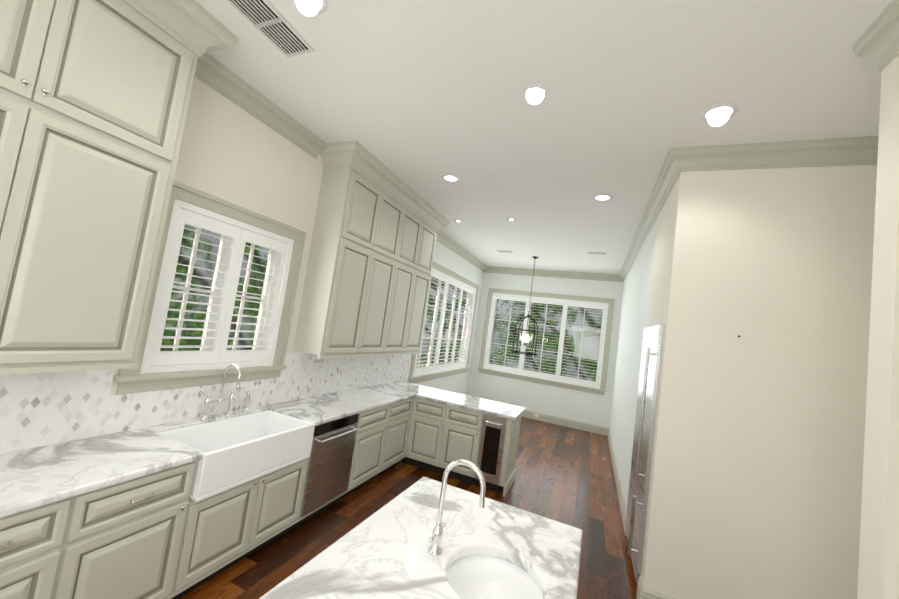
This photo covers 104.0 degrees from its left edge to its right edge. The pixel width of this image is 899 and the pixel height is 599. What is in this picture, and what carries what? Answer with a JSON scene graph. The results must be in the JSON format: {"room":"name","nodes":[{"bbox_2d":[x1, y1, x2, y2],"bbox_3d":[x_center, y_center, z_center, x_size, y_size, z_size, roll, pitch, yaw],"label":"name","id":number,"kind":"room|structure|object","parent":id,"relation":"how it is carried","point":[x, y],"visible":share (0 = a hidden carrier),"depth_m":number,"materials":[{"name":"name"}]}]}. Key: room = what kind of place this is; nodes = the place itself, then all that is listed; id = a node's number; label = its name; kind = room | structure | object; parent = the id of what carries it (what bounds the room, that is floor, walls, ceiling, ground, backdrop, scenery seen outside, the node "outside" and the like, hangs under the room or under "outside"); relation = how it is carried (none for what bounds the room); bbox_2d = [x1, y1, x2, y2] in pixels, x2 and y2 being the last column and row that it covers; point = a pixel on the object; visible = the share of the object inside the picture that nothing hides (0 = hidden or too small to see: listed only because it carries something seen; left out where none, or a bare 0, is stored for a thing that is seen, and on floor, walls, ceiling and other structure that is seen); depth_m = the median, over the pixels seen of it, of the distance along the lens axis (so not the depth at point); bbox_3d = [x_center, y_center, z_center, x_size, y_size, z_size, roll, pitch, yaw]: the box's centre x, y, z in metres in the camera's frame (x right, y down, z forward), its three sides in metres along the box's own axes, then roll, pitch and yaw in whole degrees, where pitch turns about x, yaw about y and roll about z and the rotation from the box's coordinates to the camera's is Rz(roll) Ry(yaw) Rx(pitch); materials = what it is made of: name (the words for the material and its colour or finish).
{"room":"kitchen","nodes":[
{"label":"kitchen","id":0,"kind":"room"},
{"bbox_2d":[2,76,483,453],"bbox_3d":[-1.412,0.247,4.129,0.200,3.550,11.170,6,-5,23],"label":"wall","id":1,"kind":"structure","parent":0,"point":[231,152],"depth_m":2.99,"materials":[{"name":"paint"}]},
{"bbox_2d":[0,0,237,374],"bbox_3d":[-1.992,-0.740,1.597,0.478,2.130,1.460,6,-5,23],"label":"upper cabinet","id":2,"kind":"object","parent":1,"relation":"attached to","point":[94,98],"visible":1,"depth_m":1.75,"materials":[{"name":"paint"}]},
{"bbox_2d":[0,350,411,453],"bbox_3d":[-1.645,0.750,3.419,0.011,0.508,5.330,6,-5,23],"label":"tile backsplash","id":3,"kind":"structure","parent":1,"relation":"attached to","point":[40,409],"depth_m":2.31,"materials":[{"name":"tile"}]},
{"bbox_2d":[113,180,305,393],"bbox_3d":[-1.852,-0.043,2.895,0.240,1.442,1.320,6,-5,23],"label":"window","id":4,"kind":"structure","parent":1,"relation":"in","point":[236,227],"depth_m":2.82,"materials":[{"name":"paint"}]},
{"bbox_2d":[293,141,448,358],"bbox_3d":[-0.814,-0.360,4.521,0.478,2.130,2.430,6,-5,23],"label":"upper cabinet","id":5,"kind":"object","parent":1,"relation":"attached to","point":[378,224],"visible":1,"depth_m":3.86,"materials":[{"name":"paint"}]},
{"bbox_2d":[408,261,478,383],"bbox_3d":[-0.053,0.527,7.357,0.240,2.162,3.030,6,-5,23],"label":"window","id":6,"kind":"structure","parent":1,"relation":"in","point":[435,370],"depth_m":7.31,"materials":[{"name":"paint"}]},
{"bbox_2d":[179,417,636,598],"bbox_3d":[0.533,2.281,3.081,4.970,0.100,11.170,6,-5,23],"label":"floor","id":7,"kind":"structure","parent":0,"point":[564,474],"depth_m":3.83,"materials":[{"name":"brown wood"}]},
{"bbox_2d":[0,397,520,598],"bbox_3d":[-0.895,1.562,2.837,1.987,0.899,4.992,6,-5,23],"label":"base cabinet","id":8,"kind":"object","parent":7,"relation":"on","point":[159,535],"visible":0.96,"depth_m":2.23,"materials":[{"name":"paint"}]},
{"bbox_2d":[0,381,525,517],"bbox_3d":[-0.814,1.101,2.879,2.018,0.040,5.035,6,-5,23],"label":"countertop","id":9,"kind":"structure","parent":8,"relation":"on","point":[32,478],"depth_m":2.02,"materials":[{"name":"stone"}]},
{"bbox_2d":[200,364,250,419],"bbox_3d":[-1.728,0.730,2.814,0.212,0.434,0.459,6,-5,23],"label":"bridge faucet","id":10,"kind":"object","parent":9,"relation":"on","point":[208,401],"visible":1,"depth_m":2.80,"materials":[{"name":"silver metal"}]},
{"bbox_2d":[155,410,314,501],"bbox_3d":[-1.579,1.115,2.656,0.540,0.283,0.928,6,-5,23],"label":"farmhouse sink","id":11,"kind":"object","parent":9,"relation":"in","point":[238,451],"visible":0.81,"depth_m":2.60,"materials":[{"name":"white ceramic"}]},
{"bbox_2d":[625,324,662,582],"bbox_3d":[2.084,1.357,3.146,0.808,2.154,0.928,6,-5,23],"label":"fridge","id":12,"kind":"object","parent":7,"relation":"on","point":[636,513],"visible":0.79,"depth_m":2.96,"materials":[{"name":"silver metal"}]},
{"bbox_3d":[-0.250,1.499,0.912,0.912,0.914,2.259,6,-5,24],"label":"cabinet","id":13,"kind":"object","parent":7,"relation":"on","visible":0},
{"bbox_2d":[259,477,582,598],"bbox_3d":[-0.185,1.021,0.948,0.930,0.050,2.280,6,-5,24],"label":"countertop","id":14,"kind":"structure","parent":13,"relation":"on","point":[382,553],"depth_m":1.50,"materials":[{"name":"stone"}]},
{"bbox_2d":[428,459,485,555],"bbox_3d":[0.037,0.863,1.450,0.214,0.395,0.148,6,-5,24],"label":"island faucet","id":15,"kind":"object","parent":14,"relation":"on","point":[434,548],"visible":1,"depth_m":1.46,"materials":[{"name":"silver metal"}]},
{"bbox_2d":[446,555,542,598],"bbox_3d":[0.159,1.208,1.363,0.412,0.162,0.412,6,-5,24],"label":"sink","id":16,"kind":"object","parent":14,"relation":"hanging from","point":[480,577],"visible":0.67,"depth_m":1.52,"materials":[{"name":"white ceramic"}]},
{"bbox_2d":[195,0,892,274],"bbox_3d":[1.025,-1.325,3.352,4.970,0.100,11.170,6,-5,23],"label":"ceiling","id":17,"kind":"structure","parent":0,"point":[420,98],"depth_m":2.36,"materials":[{"name":"paint"}]},
{"bbox_2d":[227,0,314,57],"bbox_3d":[-1.077,-1.649,2.091,0.240,0.013,0.500,6,-5,23],"label":"ceiling vent","id":18,"kind":"object","parent":17,"relation":"in","point":[271,24],"visible":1,"depth_m":2.11,"materials":[{"name":"white metal"}]},
{"bbox_2d":[293,0,326,13],"bbox_3d":[-0.760,-1.622,1.888,0.196,0.010,0.196,6,-5,23],"label":"recessed light","id":19,"kind":"object","parent":17,"relation":"in","point":[316,6],"visible":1,"depth_m":1.93,"materials":[{"name":"white"}]},
{"bbox_2d":[442,174,458,181],"bbox_3d":[0.015,-1.362,3.949,0.196,0.010,0.196,6,-5,23],"label":"recessed light","id":20,"kind":"object","parent":17,"relation":"in","point":[450,177],"visible":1,"depth_m":3.94,"materials":[{"name":"white"}]},
{"bbox_2d":[510,256,540,356],"bbox_3d":[1.639,0.129,7.186,0.562,2.039,0.562,6,-5,23],"label":"lantern chandelier","id":21,"kind":"object","parent":17,"relation":"hanging from","point":[526,330],"visible":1,"depth_m":7.14,"materials":[{"name":"grey metal"}]},
{"bbox_2d":[524,82,546,97],"bbox_3d":[0.579,-1.401,2.365,0.152,0.016,0.152,6,-5,23],"label":"recessed light","id":22,"kind":"object","parent":17,"relation":"in","point":[535,90],"visible":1,"depth_m":2.35,"materials":[{"name":"white"}]},
{"bbox_2d":[587,252,605,254],"bbox_3d":[2.640,-0.826,6.302,0.320,0.013,0.120,6,-5,23],"label":"ceiling vent","id":23,"kind":"object","parent":17,"relation":"in","point":[596,253],"visible":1,"depth_m":6.28,"materials":[{"name":"white metal"}]},
{"bbox_2d":[593,194,611,200],"bbox_3d":[1.707,-1.134,3.912,0.196,0.010,0.196,6,-5,23],"label":"recessed light","id":24,"kind":"object","parent":17,"relation":"in","point":[601,197],"visible":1,"depth_m":3.90,"materials":[{"name":"white"}]},
{"bbox_2d":[701,103,737,121],"bbox_3d":[1.793,-1.240,2.339,0.196,0.010,0.196,6,-5,23],"label":"recessed light","id":25,"kind":"object","parent":17,"relation":"in","point":[719,112],"visible":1,"depth_m":2.33,"materials":[{"name":"white"}]},
{"bbox_2d":[468,273,622,427],"bbox_3d":[2.318,1.082,8.474,3.490,3.550,0.200,6,-5,23],"label":"wall","id":26,"kind":"structure","parent":0,"point":[585,407],"depth_m":8.30,"materials":[{"name":"paint"}]},
{"bbox_2d":[478,288,614,394],"bbox_3d":[2.254,0.925,8.477,2.980,2.162,0.240,6,-5,23],"label":"window","id":27,"kind":"structure","parent":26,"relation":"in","point":[539,377],"depth_m":8.35,"materials":[{"name":"paint"}]},
{"bbox_2d":[609,165,876,598],"bbox_3d":[3.364,0.963,4.984,1.480,3.550,5.480,6,-5,23],"label":"wall","id":28,"kind":"structure","parent":0,"point":[756,479],"depth_m":2.53,"materials":[{"name":"paint"}]},
{"bbox_2d":[194,0,898,281],"bbox_3d":[1.008,-1.202,3.342,4.570,0.150,10.770,6,-5,23],"label":"crown molding","id":29,"kind":"structure","parent":28,"relation":"attached to","point":[877,41],"depth_m":2.69,"materials":[{"name":"paint"}]},
{"bbox_2d":[521,410,674,598],"bbox_3d":[0.640,2.176,3.312,4.570,0.170,10.290,6,-5,23],"label":"baseboard","id":30,"kind":"structure","parent":28,"relation":"attached to","point":[644,592],"depth_m":6.31,"materials":[{"name":"paint"}]},
{"bbox_2d":[857,55,898,598],"bbox_3d":[2.421,0.596,1.812,0.855,3.550,1.150,6,-5,23],"label":"wall","id":31,"kind":"structure","parent":0,"point":[878,573],"depth_m":1.51,"materials":[{"name":"paint"}]},
{"label":"outside","id":32,"kind":"structure","parent":0,"visible":0},
{"bbox_2d":[160,224,605,381],"bbox_3d":[2.940,-1.678,3.940,17.570,9.500,24.350,6,-5,23],"label":"trees","id":33,"kind":"object","parent":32,"point":[208,282],"depth_m":12.69,"materials":[{"name":"green plant"}]}
]}

